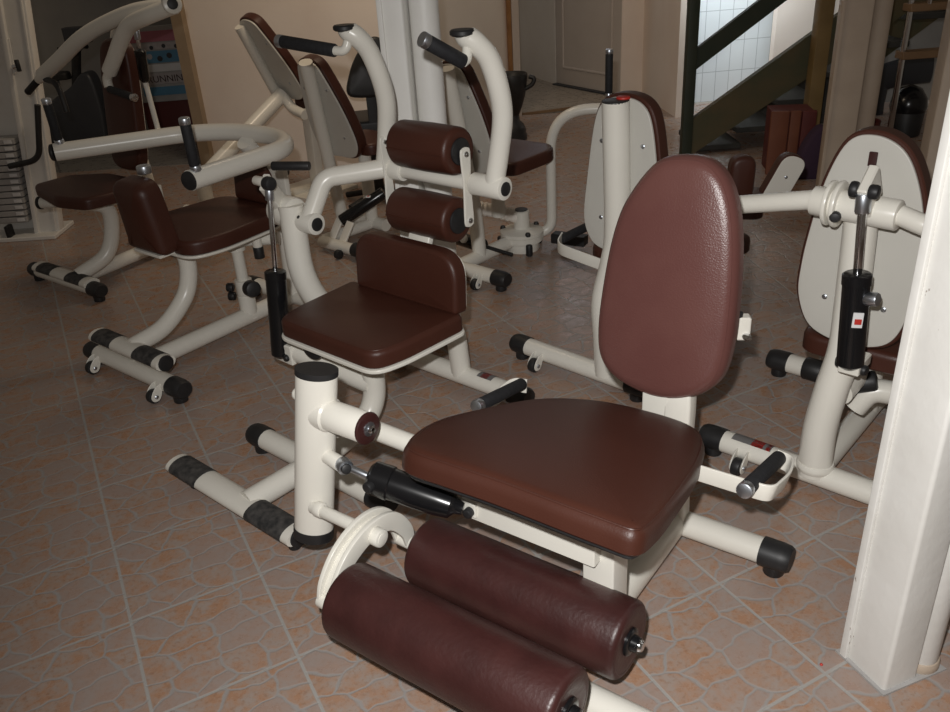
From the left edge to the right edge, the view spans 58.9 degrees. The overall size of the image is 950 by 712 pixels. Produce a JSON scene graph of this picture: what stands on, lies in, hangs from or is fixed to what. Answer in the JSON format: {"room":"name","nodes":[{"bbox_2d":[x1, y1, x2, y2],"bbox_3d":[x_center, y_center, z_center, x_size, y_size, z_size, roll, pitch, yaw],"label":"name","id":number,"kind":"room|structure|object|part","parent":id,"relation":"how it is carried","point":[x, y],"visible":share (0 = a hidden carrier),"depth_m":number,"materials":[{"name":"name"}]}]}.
{"room":"gym","nodes":[
{"label":"gym","id":0,"kind":"room"},
{"bbox_2d":[30,0,171,116],"bbox_3d":[-3.306,-3.343,7.496,3.057,2.400,0.080,-6,28,-3],"label":"wall","id":1,"kind":"structure","parent":0,"point":[49,16],"depth_m":7.59,"materials":[{"name":"grey paint"}]},
{"bbox_2d":[183,0,378,169],"bbox_3d":[-1.283,-2.398,5.431,1.549,2.400,0.100,7,29,19],"label":"wall","id":2,"kind":"structure","parent":0,"point":[232,87],"depth_m":5.67,"materials":[{"name":"beige paint"}]},
{"bbox_2d":[170,0,213,164],"bbox_3d":[-2.014,-2.455,5.631,0.095,2.400,0.085,7,29,20],"label":"trim","id":3,"kind":"structure","parent":2,"relation":"attached to","point":[179,21],"depth_m":5.85,"materials":[{"name":"brown wood"}]},
{"bbox_2d":[438,0,507,111],"bbox_3d":[-0.191,-2.693,5.857,0.050,2.400,1.764,11,31,26],"label":"wall","id":4,"kind":"structure","parent":0,"point":[488,17],"depth_m":6.35,"materials":[{"name":"paint"}]},
{"bbox_2d":[506,0,512,70],"bbox_3d":[0.244,-3.057,6.499,0.034,2.400,0.065,-10,28,-12],"label":"trim","id":5,"kind":"structure","parent":4,"relation":"attached to","point":[508,2],"depth_m":6.73,"materials":[{"name":"brown wood"}]},
{"bbox_2d":[511,0,521,116],"bbox_3d":[0.287,-3.083,6.543,0.088,2.400,0.044,-25,34,-35],"label":"trim","id":6,"kind":"structure","parent":4,"relation":"attached to","point":[514,3],"depth_m":6.78,"materials":[{"name":"white paint"}]},
{"bbox_2d":[0,75,949,711],"bbox_3d":[-0.550,-0.731,4.844,8.200,0.106,10.500,-4,28,0],"label":"floor","id":7,"kind":"structure","parent":0,"point":[125,586],"depth_m":2.50,"materials":[{"name":"tile"}]},
{"bbox_2d":[0,0,73,242],"bbox_3d":[-2.609,-1.485,4.607,0.709,1.742,0.280,-4,28,0],"label":"machine","id":8,"kind":"object","parent":7,"relation":"on","point":[26,162],"visible":1,"depth_m":4.69,"materials":[{"name":"white paint"}]},
{"bbox_3d":[-2.486,-1.597,4.483,0.065,0.180,0.010,-4,28,0],"label":"slot plate","id":9,"kind":"part","parent":8,"relation":"part of","materials":[{"name":"white paint"}]},
{"bbox_3d":[-2.672,-1.208,4.715,0.230,0.031,0.120,-4,28,0],"label":"weight plate","id":10,"kind":"part","parent":8,"relation":"part of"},
{"bbox_3d":[-2.675,-1.175,4.732,0.230,0.031,0.120,-4,28,0],"label":"weight plate","id":11,"kind":"part","parent":8,"relation":"part of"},
{"bbox_3d":[-2.679,-1.142,4.749,0.230,0.031,0.120,-4,28,0],"label":"weight plate","id":12,"kind":"part","parent":8,"relation":"part of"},
{"bbox_3d":[-2.682,-1.109,4.766,0.230,0.031,0.120,-4,28,0],"label":"weight plate","id":13,"kind":"part","parent":8,"relation":"part of","materials":[{"name":"metal"}]},
{"bbox_3d":[-2.684,-1.076,4.783,0.230,0.031,0.120,-4,28,0],"label":"weight plate","id":14,"kind":"part","parent":8,"relation":"part of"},
{"bbox_3d":[-2.688,-1.043,4.800,0.230,0.031,0.120,-4,28,0],"label":"weight plate","id":15,"kind":"part","parent":8,"relation":"part of","materials":[{"name":"metal"}]},
{"bbox_3d":[-2.691,-1.010,4.817,0.230,0.031,0.120,-4,28,0],"label":"weight plate","id":16,"kind":"part","parent":8,"relation":"part of","materials":[{"name":"metal"}]},
{"bbox_3d":[-2.693,-0.976,4.835,0.230,0.031,0.120,-4,28,0],"label":"weight plate","id":17,"kind":"part","parent":8,"relation":"part of","materials":[{"name":"metal"}]},
{"bbox_3d":[-2.696,-0.943,4.852,0.230,0.031,0.120,-4,28,0],"label":"weight plate","id":18,"kind":"part","parent":8,"relation":"part of","materials":[{"name":"metal"}]},
{"bbox_3d":[-2.700,-0.910,4.869,0.230,0.031,0.120,-4,28,0],"label":"weight plate","id":19,"kind":"part","parent":8,"relation":"part of","materials":[{"name":"metal"}]},
{"bbox_3d":[-2.703,-0.877,4.886,0.230,0.031,0.120,-4,28,0],"label":"weight plate","id":20,"kind":"part","parent":8,"relation":"part of","materials":[{"name":"metal"}]},
{"bbox_3d":[-2.705,-0.844,4.903,0.230,0.031,0.120,-4,28,0],"label":"weight plate","id":21,"kind":"part","parent":8,"relation":"part of","materials":[{"name":"metal"}]},
{"bbox_3d":[-2.708,-0.811,4.920,0.230,0.031,0.120,-4,28,0],"label":"weight plate","id":22,"kind":"part","parent":8,"relation":"part of","materials":[{"name":"metal"}]},
{"bbox_3d":[-2.636,-1.506,4.651,0.535,1.742,0.020,-4,28,0],"label":"panel","id":23,"kind":"part","parent":8,"relation":"part of","materials":[{"name":"white paint"}]},
{"bbox_3d":[-2.427,-1.542,4.465,0.024,0.060,0.024,-4,28,0],"label":"pin knob","id":24,"kind":"part","parent":8,"relation":"part of","materials":[{"name":"plastic"}]},
{"bbox_3d":[-2.675,-0.736,4.994,0.480,0.024,0.280,-4,28,0],"label":"plate","id":25,"kind":"part","parent":8,"relation":"part of","materials":[{"name":"white paint"}]},
{"bbox_2d":[50,26,107,143],"bbox_3d":[-3.203,-2.124,6.723,0.610,0.934,0.422,-4,28,0],"label":"exercise bike","id":26,"kind":"object","parent":7,"relation":"on","point":[86,118],"visible":0.43,"depth_m":6.61,"materials":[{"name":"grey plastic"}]},
{"bbox_2d":[24,0,181,301],"bbox_3d":[-1.746,-0.991,3.979,1.142,1.305,0.683,16,33,33],"label":"machine","id":27,"kind":"object","parent":7,"relation":"on","point":[123,67],"visible":0.82,"depth_m":3.94,"materials":[{"name":"white metal"}]},
{"bbox_2d":[34,76,42,83],"bbox_3d":[-2.104,-1.353,4.079,0.073,0.065,0.042,12,31,27],"label":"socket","id":28,"kind":"object","parent":27,"relation":"attached to","point":[37,79],"depth_m":4.07,"materials":[{"name":"white metal"}]},
{"bbox_3d":[-2.007,-1.255,4.036,0.166,0.157,0.033,21,37,39],"label":"loop handle","id":29,"kind":"part","parent":27,"relation":"part of","materials":[{"name":"black rubber"}]},
{"bbox_3d":[-1.860,-0.800,4.032,0.535,0.061,0.376,16,33,33],"label":"seat","id":30,"kind":"part","parent":27,"relation":"part of","materials":[{"name":"leather"}]},
{"bbox_3d":[-1.682,-1.420,3.810,0.963,0.363,0.083,10,30,24],"label":"arm","id":31,"kind":"part","parent":27,"relation":"part of","materials":[{"name":"white metal"}]},
{"bbox_2d":[102,73,113,87],"bbox_3d":[-1.683,-1.277,3.862,0.068,0.095,0.052,16,33,33],"label":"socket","id":32,"kind":"object","parent":27,"relation":"attached to","point":[107,78],"depth_m":3.86,"materials":[{"name":"white metal"}]},
{"bbox_3d":[-1.678,-1.190,4.003,0.277,0.610,0.102,16,33,33],"label":"backrest","id":33,"kind":"part","parent":27,"relation":"part of","materials":[{"name":"leather"}]},
{"bbox_3d":[-1.578,-1.070,4.090,0.129,1.211,0.545,-23,33,-32],"label":"post","id":34,"kind":"part","parent":27,"relation":"part of","materials":[{"name":"beige ceramic"}]},
{"bbox_3d":[-1.483,-1.380,3.669,0.508,0.326,0.096,11,31,26],"label":"arm","id":35,"kind":"part","parent":27,"relation":"part of","materials":[{"name":"white metal"}]},
{"bbox_3d":[-1.503,-1.411,3.750,0.016,0.100,0.032,-24,33,-33],"label":"piston rod","id":36,"kind":"part","parent":27,"relation":"part of","materials":[{"name":"silver metal"}]},
{"bbox_2d":[130,24,192,129],"bbox_3d":[-2.597,-2.329,7.109,0.480,0.880,0.119,-6,28,-4],"label":"poster","id":37,"kind":"object","parent":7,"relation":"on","point":[166,82],"visible":0.62,"depth_m":7.04,"materials":[{"name":"multicoloured paper"}]},
{"bbox_2d":[41,97,304,403],"bbox_3d":[-1.119,-0.504,3.290,0.943,1.006,0.926,17,34,34],"label":"exercise machine","id":38,"kind":"object","parent":7,"relation":"on","point":[213,226],"visible":0.91,"depth_m":3.25,"materials":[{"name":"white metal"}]},
{"bbox_2d":[54,139,64,144],"bbox_3d":[-1.599,-0.824,3.235,0.036,0.024,0.038,17,34,34],"label":"socket","id":39,"kind":"object","parent":38,"relation":"attached to","point":[56,141],"depth_m":3.22,"materials":[{"name":"metal"}]},
{"bbox_3d":[-1.099,-0.794,3.194,0.934,0.068,0.609,17,34,34],"label":"lever","id":40,"kind":"part","parent":38,"relation":"part of","materials":[{"name":"metal"}]},
{"bbox_2d":[189,165,201,172],"bbox_3d":[-0.912,-0.613,2.744,0.036,0.024,0.038,17,34,34],"label":"socket","id":41,"kind":"object","parent":38,"relation":"attached to","point":[193,168],"depth_m":2.73,"materials":[{"name":"metal"}]},
{"bbox_3d":[-1.058,-0.533,3.354,0.469,0.061,0.490,17,34,34],"label":"seat","id":42,"kind":"part","parent":38,"relation":"part of","materials":[{"name":"leather"}]},
{"bbox_3d":[-1.036,-0.291,3.559,0.029,0.038,0.038,0,28,8],"label":"lock knob","id":43,"kind":"part","parent":38,"relation":"part of","materials":[{"name":"plastic"}]},
{"bbox_3d":[-1.033,-0.255,3.578,0.029,0.038,0.038,0,28,8],"label":"lock knob","id":44,"kind":"part","parent":38,"relation":"part of","materials":[{"name":"plastic"}]},
{"bbox_3d":[-0.880,-0.468,3.387,0.038,0.135,0.038,17,34,34],"label":"stop post","id":45,"kind":"part","parent":38,"relation":"part of","materials":[{"name":"beige ceramic"}]},
{"bbox_3d":[-0.959,-0.473,3.433,0.320,0.051,0.052,-3,28,1],"label":"seat arm","id":46,"kind":"part","parent":38,"relation":"part of","materials":[{"name":"beige ceramic"}]},
{"bbox_3d":[-0.855,-0.569,3.538,0.098,0.741,0.200,17,34,34],"label":"lever post","id":47,"kind":"part","parent":38,"relation":"part of","materials":[{"name":"metal"}]},
{"bbox_3d":[-0.794,-0.701,3.416,0.100,0.150,0.024,17,34,34],"label":"pivot plate","id":48,"kind":"part","parent":38,"relation":"part of","materials":[{"name":"metal"}]},
{"bbox_2d":[183,12,357,206],"bbox_3d":[-1.269,-1.443,4.996,0.556,1.109,1.008,19,35,36],"label":"machine","id":49,"kind":"object","parent":7,"relation":"on","point":[277,67],"visible":0.63,"depth_m":4.95,"materials":[{"name":"white metal"}]},
{"bbox_3d":[-1.186,-1.752,4.932,0.341,0.512,0.292,19,35,36],"label":"backrest","id":50,"kind":"part","parent":49,"relation":"part of","materials":[{"name":"brown plastic"}]},
{"bbox_3d":[-1.204,-1.728,4.918,0.321,0.478,0.246,19,35,36],"label":"plate","id":51,"kind":"part","parent":49,"relation":"part of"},
{"bbox_3d":[-0.950,-1.565,5.148,0.291,0.068,0.221,19,35,36],"label":"seat","id":52,"kind":"part","parent":49,"relation":"part of","materials":[{"name":"leather"}]},
{"bbox_3d":[-1.006,-1.279,5.243,0.086,0.546,0.244,-10,28,-12],"label":"post","id":53,"kind":"part","parent":49,"relation":"part of","materials":[{"name":"metal"}]},
{"bbox_3d":[-1.048,-1.081,5.453,0.420,0.020,0.400,19,35,36],"label":"plate","id":54,"kind":"part","parent":49,"relation":"part of","materials":[{"name":"beige metal"}]},
{"bbox_2d":[298,54,390,258],"bbox_3d":[-0.670,-1.056,4.331,0.439,0.969,0.611,8,30,21],"label":"machine","id":55,"kind":"object","parent":7,"relation":"on","point":[337,129],"visible":0.84,"depth_m":4.29,"materials":[{"name":"white metal"}]},
{"bbox_3d":[-0.757,-1.236,4.232,0.321,0.501,0.160,19,35,36],"label":"plate","id":56,"kind":"part","parent":55,"relation":"part of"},
{"bbox_3d":[-0.737,-1.257,4.249,0.341,0.531,0.208,19,35,36],"label":"backrest","id":57,"kind":"part","parent":55,"relation":"part of","materials":[{"name":"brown plastic"}]},
{"bbox_3d":[-0.576,-0.913,4.530,0.068,0.400,0.067,19,35,36],"label":"post","id":58,"kind":"part","parent":55,"relation":"part of","materials":[{"name":"metal"}]},
{"bbox_3d":[-0.571,-1.133,4.440,0.337,0.072,0.241,19,35,36],"label":"seat","id":59,"kind":"part","parent":55,"relation":"part of","materials":[{"name":"leather"}]},
{"bbox_2d":[165,23,534,550],"bbox_3d":[-0.423,-0.278,2.485,0.843,1.270,1.017,19,35,36],"label":"machine","id":60,"kind":"object","parent":7,"relation":"on","point":[406,302],"visible":0.95,"depth_m":2.54,"materials":[{"name":"white metal"}]},
{"bbox_3d":[-0.638,-0.400,2.641,0.016,0.277,0.053,12,31,27],"label":"piston rod","id":61,"kind":"part","parent":60,"relation":"part of","materials":[{"name":"silver metal"}]},
{"bbox_3d":[-0.569,-0.587,2.595,0.125,0.028,0.028,2,28,12],"label":"knob","id":62,"kind":"part","parent":60,"relation":"part of","materials":[{"name":"black rubber"}]},
{"bbox_3d":[-0.423,-0.227,2.937,0.431,0.687,0.107,-16,30,-22],"label":"post","id":63,"kind":"part","parent":60,"relation":"part of","materials":[{"name":"beige ceramic"}]},
{"bbox_3d":[-0.318,-0.777,2.562,0.119,0.453,0.173,19,35,36],"label":"arm","id":64,"kind":"part","parent":60,"relation":"part of","materials":[{"name":"metal"}]},
{"bbox_3d":[-0.332,-0.104,2.571,0.497,0.061,0.350,19,35,36],"label":"seat","id":65,"kind":"part","parent":60,"relation":"part of","materials":[{"name":"leather"}]},
{"bbox_3d":[0.030,-0.659,2.291,0.119,0.452,0.173,19,35,36],"label":"arm","id":66,"kind":"part","parent":60,"relation":"part of","materials":[{"name":"metal"}]},
{"bbox_2d":[346,36,394,207],"bbox_3d":[-0.588,-1.386,4.948,0.449,0.967,0.486,-8,28,-9],"label":"chair","id":67,"kind":"object","parent":7,"relation":"on","point":[359,84],"visible":0.32,"depth_m":4.64,"materials":[{"name":"black plastic"}]},
{"bbox_3d":[-0.692,-1.014,5.203,0.247,0.085,0.036,9,30,23],"label":"leg","id":68,"kind":"part","parent":67,"relation":"part of","materials":[{"name":"black rubber"}]},
{"bbox_3d":[-0.663,-0.951,5.080,0.036,0.085,0.247,20,36,38],"label":"leg","id":69,"kind":"part","parent":67,"relation":"part of","materials":[{"name":"metal"}]},
{"bbox_3d":[-0.582,-1.583,4.618,0.277,0.313,0.081,-8,28,-9],"label":"backrest","id":70,"kind":"part","parent":67,"relation":"part of","materials":[{"name":"black rubber"}]},
{"bbox_3d":[-0.609,-1.392,4.950,0.400,0.064,0.360,-8,28,-9],"label":"seat","id":71,"kind":"part","parent":67,"relation":"part of","materials":[{"name":"black rubber"}]},
{"bbox_3d":[-0.580,-1.412,4.752,0.060,0.260,0.016,-8,28,-9],"label":"stem","id":72,"kind":"part","parent":67,"relation":"part of","materials":[{"name":"black rubber"}]},
{"bbox_2d":[375,0,460,345],"bbox_3d":[-0.218,-1.121,2.850,0.213,2.400,0.114,-4,28,-1],"label":"steel column","id":73,"kind":"structure","parent":7,"relation":"on","point":[416,74],"depth_m":2.87,"materials":[{"name":"metal"}]},
{"bbox_2d":[506,71,535,139],"bbox_3d":[0.287,-1.857,6.271,0.243,0.480,0.271,-24,33,-33],"label":"pedestal urn","id":74,"kind":"object","parent":7,"relation":"on","point":[517,80],"visible":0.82,"depth_m":6.19,"materials":[{"name":"black ceramic"}]},
{"bbox_2d":[506,71,526,115],"bbox_3d":[0.272,-1.941,6.240,0.244,0.300,0.244,-4,28,0],"label":"bowl","id":75,"kind":"object","parent":74,"relation":"on","point":[517,80],"depth_m":6.15,"materials":[{"name":"black rubber"}]},
{"bbox_3d":[0.405,-2.007,6.170,0.090,0.114,0.038,2,28,10],"label":"handle","id":76,"kind":"part","parent":74,"relation":"part of","materials":[{"name":"black rubber"}]},
{"bbox_2d":[443,49,612,291],"bbox_3d":[0.235,-0.929,3.955,1.006,0.985,0.569,-21,32,-30],"label":"machine","id":77,"kind":"object","parent":7,"relation":"on","point":[467,106],"visible":0.7,"depth_m":3.92,"materials":[{"name":"white metal"}]},
{"bbox_3d":[-0.064,-1.048,3.729,0.301,0.491,0.118,19,35,36],"label":"plate","id":78,"kind":"part","parent":77,"relation":"part of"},
{"bbox_3d":[-0.042,-1.067,3.749,0.321,0.518,0.166,19,35,36],"label":"backrest","id":79,"kind":"part","parent":77,"relation":"part of","materials":[{"name":"brown plastic"}]},
{"bbox_3d":[0.112,-0.808,4.097,0.067,0.273,0.100,-8,28,-8],"label":"post","id":80,"kind":"part","parent":77,"relation":"part of","materials":[{"name":"metal"}]},
{"bbox_3d":[0.109,-0.506,4.027,0.171,0.032,0.018,16,34,34],"label":"piston rod","id":81,"kind":"part","parent":77,"relation":"part of","materials":[{"name":"black metal"}]},
{"bbox_3d":[0.162,-0.951,3.994,0.372,0.076,0.361,19,35,36],"label":"seat","id":82,"kind":"part","parent":77,"relation":"part of","materials":[{"name":"leather"}]},
{"bbox_3d":[0.505,-0.894,4.103,0.583,0.654,0.090,-1,28,6],"label":"swing arm","id":83,"kind":"part","parent":77,"relation":"part of","materials":[{"name":"metal"}]},
{"bbox_2d":[292,154,795,711],"bbox_3d":[0.136,0.158,1.860,1.070,1.010,1.031,15,33,32],"label":"machine","id":84,"kind":"object","parent":7,"relation":"on","point":[480,623],"visible":1,"depth_m":1.81,"materials":[{"name":"brown leather"}]},
{"bbox_3d":[-0.262,0.261,1.894,0.071,0.033,0.017,8,30,21],"label":"piston rod","id":85,"kind":"part","parent":84,"relation":"part of","materials":[{"name":"metal"}]},
{"bbox_3d":[-0.233,0.288,1.851,0.026,0.026,0.020,15,33,32],"label":"setting knob","id":86,"kind":"part","parent":84,"relation":"part of","materials":[{"name":"plastic"}]},
{"bbox_2d":[364,421,374,436],"bbox_3d":[-0.229,0.159,1.827,0.004,0.034,0.034,15,33,32],"label":"bolt","id":87,"kind":"object","parent":84,"relation":"in","point":[370,423],"depth_m":1.82,"materials":[{"name":"metal"}]},
{"bbox_3d":[0.213,0.206,1.814,0.575,0.190,0.602,15,33,32],"label":"seat","id":88,"kind":"part","parent":84,"relation":"part of","materials":[{"name":"leather"}]},
{"bbox_2d":[562,696,581,711],"bbox_3d":[0.175,0.642,1.505,0.026,0.060,0.060,15,33,32],"label":"washer","id":89,"kind":"object","parent":84,"relation":"in","point":[572,703],"depth_m":1.50,"materials":[{"name":"metal"}]},
{"bbox_3d":[0.277,0.489,1.791,0.072,0.370,0.068,15,33,32],"label":"seat post","id":90,"kind":"part","parent":84,"relation":"part of","materials":[{"name":"metal"}]},
{"bbox_2d":[623,627,641,656],"bbox_3d":[0.320,0.578,1.692,0.026,0.060,0.060,15,33,32],"label":"washer","id":91,"kind":"object","parent":84,"relation":"in","point":[632,641],"depth_m":1.68,"materials":[{"name":"metal"}]},
{"bbox_3d":[0.462,-0.177,1.995,0.342,0.580,0.165,15,33,32],"label":"backrest","id":92,"kind":"part","parent":84,"relation":"part of","materials":[{"name":"leather"}]},
{"bbox_3d":[0.506,0.079,2.109,0.092,0.740,0.199,0,28,7],"label":"post","id":93,"kind":"part","parent":84,"relation":"part of","materials":[{"name":"metal"}]},
{"bbox_2d":[509,90,749,402],"bbox_3d":[0.551,-0.455,2.992,0.667,1.000,0.706,21,36,39],"label":"machine","id":94,"kind":"object","parent":7,"relation":"on","point":[629,137],"visible":0.56,"depth_m":2.74,"materials":[{"name":"white metal"}]},
{"bbox_3d":[0.452,-0.363,2.780,0.111,0.929,0.152,21,36,39],"label":"curved leg","id":95,"kind":"part","parent":94,"relation":"part of","materials":[{"name":"metal"}]},
{"bbox_3d":[0.479,-0.577,2.733,0.300,0.517,0.012,21,36,39],"label":"plate","id":96,"kind":"part","parent":94,"relation":"part of","materials":[{"name":"metal"}]},
{"bbox_3d":[0.506,-0.592,2.758,0.320,0.537,0.068,21,36,39],"label":"backrest","id":97,"kind":"part","parent":94,"relation":"part of","materials":[{"name":"brown plastic"}]},
{"bbox_3d":[0.676,-0.399,3.013,0.480,0.066,0.430,21,36,39],"label":"seat","id":98,"kind":"part","parent":94,"relation":"part of","materials":[{"name":"leather"}]},
{"bbox_2d":[727,152,804,219],"bbox_3d":[1.143,-0.572,3.574,0.433,0.590,0.550,6,29,18],"label":"machine","id":99,"kind":"object","parent":7,"relation":"on","point":[787,168],"visible":0.49,"depth_m":3.44,"materials":[{"name":"beige metal"}]},
{"bbox_3d":[1.061,-0.652,3.530,0.290,0.061,0.300,6,29,18],"label":"seat","id":100,"kind":"part","parent":99,"relation":"part of","materials":[{"name":"brown plastic"}]},
{"bbox_3d":[1.276,-0.725,3.489,0.164,0.210,0.019,-3,28,1],"label":"pad plate","id":101,"kind":"part","parent":99,"relation":"part of","materials":[{"name":"metal"}]},
{"bbox_2d":[761,104,816,173],"bbox_3d":[1.922,-1.341,5.186,0.262,0.380,0.244,0,28,7],"label":"base cabinet","id":102,"kind":"object","parent":7,"relation":"on","point":[786,126],"visible":0.59,"depth_m":5.07,"materials":[{"name":"red wood"}]},
{"bbox_2d":[797,124,822,179],"bbox_3d":[2.030,-1.206,5.003,0.271,0.324,0.100,-1,28,5],"label":"sack","id":103,"kind":"object","parent":7,"relation":"on","point":[809,149],"visible":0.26,"depth_m":4.97,"materials":[{"name":"purple fabric"}]},
{"bbox_2d":[679,0,945,153],"bbox_3d":[2.619,-2.611,5.558,2.627,2.200,1.115,-4,28,0],"label":"staircase","id":104,"kind":"structure","parent":7,"relation":"on","point":[800,74],"depth_m":5.44,"materials":[{"name":"green paint"}]},
{"bbox_3d":[1.356,-2.329,5.179,0.068,2.200,0.068,-4,28,0],"label":"newel post","id":105,"kind":"part","parent":104,"relation":"part of","materials":[{"name":"green paint"}]},
{"bbox_3d":[2.350,-2.576,5.084,1.970,1.509,0.040,-4,28,0],"label":"handrail","id":106,"kind":"part","parent":104,"relation":"part of","materials":[{"name":"green paint"}]},
{"bbox_3d":[2.186,-1.802,5.385,0.090,0.980,0.090,-4,28,0],"label":"support post","id":107,"kind":"part","parent":104,"relation":"part of","materials":[{"name":"wood"}]},
{"bbox_2d":[699,126,931,504],"bbox_3d":[1.082,-0.164,2.376,0.850,0.992,0.729,20,35,37],"label":"machine","id":108,"kind":"object","parent":7,"relation":"on","point":[859,254],"visible":0.91,"depth_m":2.19,"materials":[{"name":"white metal"}]},
{"bbox_3d":[0.745,-0.409,2.251,0.057,0.137,0.367,-23,33,-32],"label":"lever arm","id":109,"kind":"part","parent":108,"relation":"part of","materials":[{"name":"white metal"}]},
{"bbox_3d":[0.963,-0.025,2.223,0.110,0.783,0.142,20,35,37],"label":"curved leg","id":110,"kind":"part","parent":108,"relation":"part of","materials":[{"name":"metal"}]},
{"bbox_3d":[1.170,-0.068,2.458,0.351,0.066,0.340,20,35,37],"label":"seat","id":111,"kind":"part","parent":108,"relation":"part of","materials":[{"name":"leather"}]},
{"bbox_3d":[0.907,-0.287,1.978,0.021,0.203,0.036,-24,34,-34],"label":"piston rod","id":112,"kind":"part","parent":108,"relation":"part of","materials":[{"name":"silver metal"}]},
{"bbox_3d":[1.002,-0.287,2.185,0.294,0.570,0.012,20,35,37],"label":"plate","id":113,"kind":"part","parent":108,"relation":"part of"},
{"bbox_3d":[1.030,-0.303,2.212,0.314,0.590,0.073,20,35,37],"label":"backrest","id":114,"kind":"part","parent":108,"relation":"part of","materials":[{"name":"brown plastic"}]},
{"bbox_3d":[0.947,-0.136,2.008,0.034,0.037,0.038,-24,34,-33],"label":"setting knob","id":115,"kind":"part","parent":108,"relation":"part of","materials":[{"name":"metal"}]},
{"bbox_3d":[1.220,0.064,2.593,0.068,0.261,0.106,20,35,37],"label":"post","id":116,"kind":"part","parent":108,"relation":"part of","materials":[{"name":"white metal"}]},
{"bbox_3d":[1.263,-0.367,2.050,0.583,0.080,0.124,-17,30,-23],"label":"lever arm","id":117,"kind":"part","parent":108,"relation":"part of","materials":[{"name":"white metal"}]},
{"bbox_2d":[815,0,893,186],"bbox_3d":[2.039,-2.024,4.293,0.270,2.400,0.186,4,28,14],"label":"steel column","id":118,"kind":"structure","parent":7,"relation":"on","point":[862,26],"depth_m":4.50,"materials":[{"name":"beige paint"}]},
{"bbox_2d":[874,118,880,125],"bbox_3d":[2.510,-1.440,5.483,0.224,0.210,0.224,-4,28,0],"label":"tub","id":119,"kind":"object","parent":7,"relation":"on","point":[877,121],"visible":0.02,"depth_m":5.38,"materials":[{"name":"plastic"}]},
{"bbox_2d":[835,92,949,696],"bbox_3d":[0.850,-0.388,1.309,0.180,2.400,0.140,-13,29,-18],"label":"steel column","id":120,"kind":"structure","parent":7,"relation":"on","point":[898,614],"depth_m":1.61,"materials":[{"name":"metal"}]},
{"bbox_2d":[876,58,933,114],"bbox_3d":[3.149,-2.025,6.306,0.516,0.411,0.059,-4,28,0],"label":"hood","id":121,"kind":"object","parent":7,"relation":"on","point":[915,71],"visible":0.44,"depth_m":6.24,"materials":[{"name":"metal"}]},
{"bbox_2d":[889,84,927,137],"bbox_3d":[2.955,-1.680,5.746,0.240,0.340,0.240,-4,28,0],"label":"bin","id":122,"kind":"object","parent":7,"relation":"on","point":[912,105],"visible":0.73,"depth_m":5.66,"materials":[{"name":"black plastic"}]},
{"bbox_3d":[2.950,-1.753,5.708,0.240,0.175,0.240,-4,28,0],"label":"lid","id":123,"kind":"part","parent":122,"relation":"part of","materials":[{"name":"black paint"}]},
{"bbox_2d":[887,0,947,127],"bbox_3d":[2.919,-2.157,4.976,0.720,1.900,0.104,-5,28,-3],"label":"shelf","id":124,"kind":"object","parent":7,"relation":"on","point":[903,54],"visible":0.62,"depth_m":5.07,"materials":[{"name":"brown wood"}]},
{"bbox_3d":[2.938,-1.861,5.132,0.720,0.044,0.100,-5,28,-3],"label":"rail","id":125,"kind":"part","parent":124,"relation":"part of","materials":[{"name":"wood"}]},
{"bbox_3d":[2.922,-2.100,5.008,0.720,0.044,0.100,-5,28,-3],"label":"rail","id":126,"kind":"part","parent":124,"relation":"part of","materials":[{"name":"wood"}]},
{"bbox_2d":[920,0,949,181],"bbox_3d":[1.929,-1.435,3.177,0.200,2.400,0.140,4,28,14],"label":"steel column","id":127,"kind":"structure","parent":7,"relation":"on","point":[940,90],"depth_m":3.37,"materials":[{"name":"metal"}]},
{"bbox_2d":[518,0,555,82],"bbox_3d":[0.525,-4.002,8.272,0.060,2.400,1.262,-13,29,-17],"label":"wall","id":128,"kind":"structure","parent":0,"point":[537,18],"depth_m":8.43,"materials":[{"name":"paint"}]},
{"bbox_2d":[553,0,621,94],"bbox_3d":[0.993,-3.394,7.460,0.080,2.020,0.955,-19,31,-27],"label":"door","id":129,"kind":"structure","parent":128,"relation":"in","point":[585,29],"depth_m":7.73,"materials":[{"name":"white paint"}]},
{"bbox_3d":[1.051,-2.509,7.922,0.080,0.020,0.955,-19,31,-27],"label":"sill","id":130,"kind":"part","parent":129,"relation":"part of","materials":[{"name":"grey plastic"}]},
{"bbox_3d":[1.016,-2.999,7.664,0.021,0.794,0.719,-19,31,-27],"label":"panel","id":131,"kind":"part","parent":129,"relation":"part of","materials":[{"name":"white paint"}]},
{"bbox_2d":[620,0,643,91],"bbox_3d":[1.325,-3.427,7.069,0.209,2.400,0.080,-12,29,-15],"label":"wall","id":132,"kind":"structure","parent":0,"point":[632,24],"depth_m":7.39,"materials":[{"name":"beige paint"}]},
{"bbox_2d":[641,0,686,117],"bbox_3d":[1.506,-3.199,6.611,0.050,2.400,1.022,-5,28,-3],"label":"wall","id":133,"kind":"structure","parent":0,"point":[664,29],"depth_m":6.82,"materials":[{"name":"beige paint"}]},
{"bbox_2d":[522,106,573,114],"bbox_3d":[0.907,-2.157,7.288,1.391,0.020,0.025,-11,28,-13],"label":"baseboard","id":134,"kind":"structure","parent":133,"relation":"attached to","point":[564,108],"depth_m":7.20,"materials":[{"name":"wood"}]},
{"bbox_2d":[694,0,772,102],"bbox_3d":[2.297,-3.297,6.698,1.600,2.400,0.060,-7,28,-6],"label":"window","id":135,"kind":"structure","parent":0,"point":[749,52],"depth_m":7.04,"materials":[{"name":"glass"}]},
{"bbox_2d":[769,0,839,60],"bbox_3d":[2.864,-3.136,6.316,1.085,2.400,0.120,-1,28,5],"label":"wall","id":136,"kind":"structure","parent":0,"point":[793,19],"depth_m":6.56,"materials":[{"name":"beige paint"}]},
{"bbox_2d":[884,18,944,101],"bbox_3d":[3.294,-2.320,6.626,0.923,0.620,0.020,-2,28,4],"label":"wall","id":137,"kind":"structure","parent":0,"point":[930,36],"depth_m":6.54,"materials":[{"name":"grey paint"}]}
]}

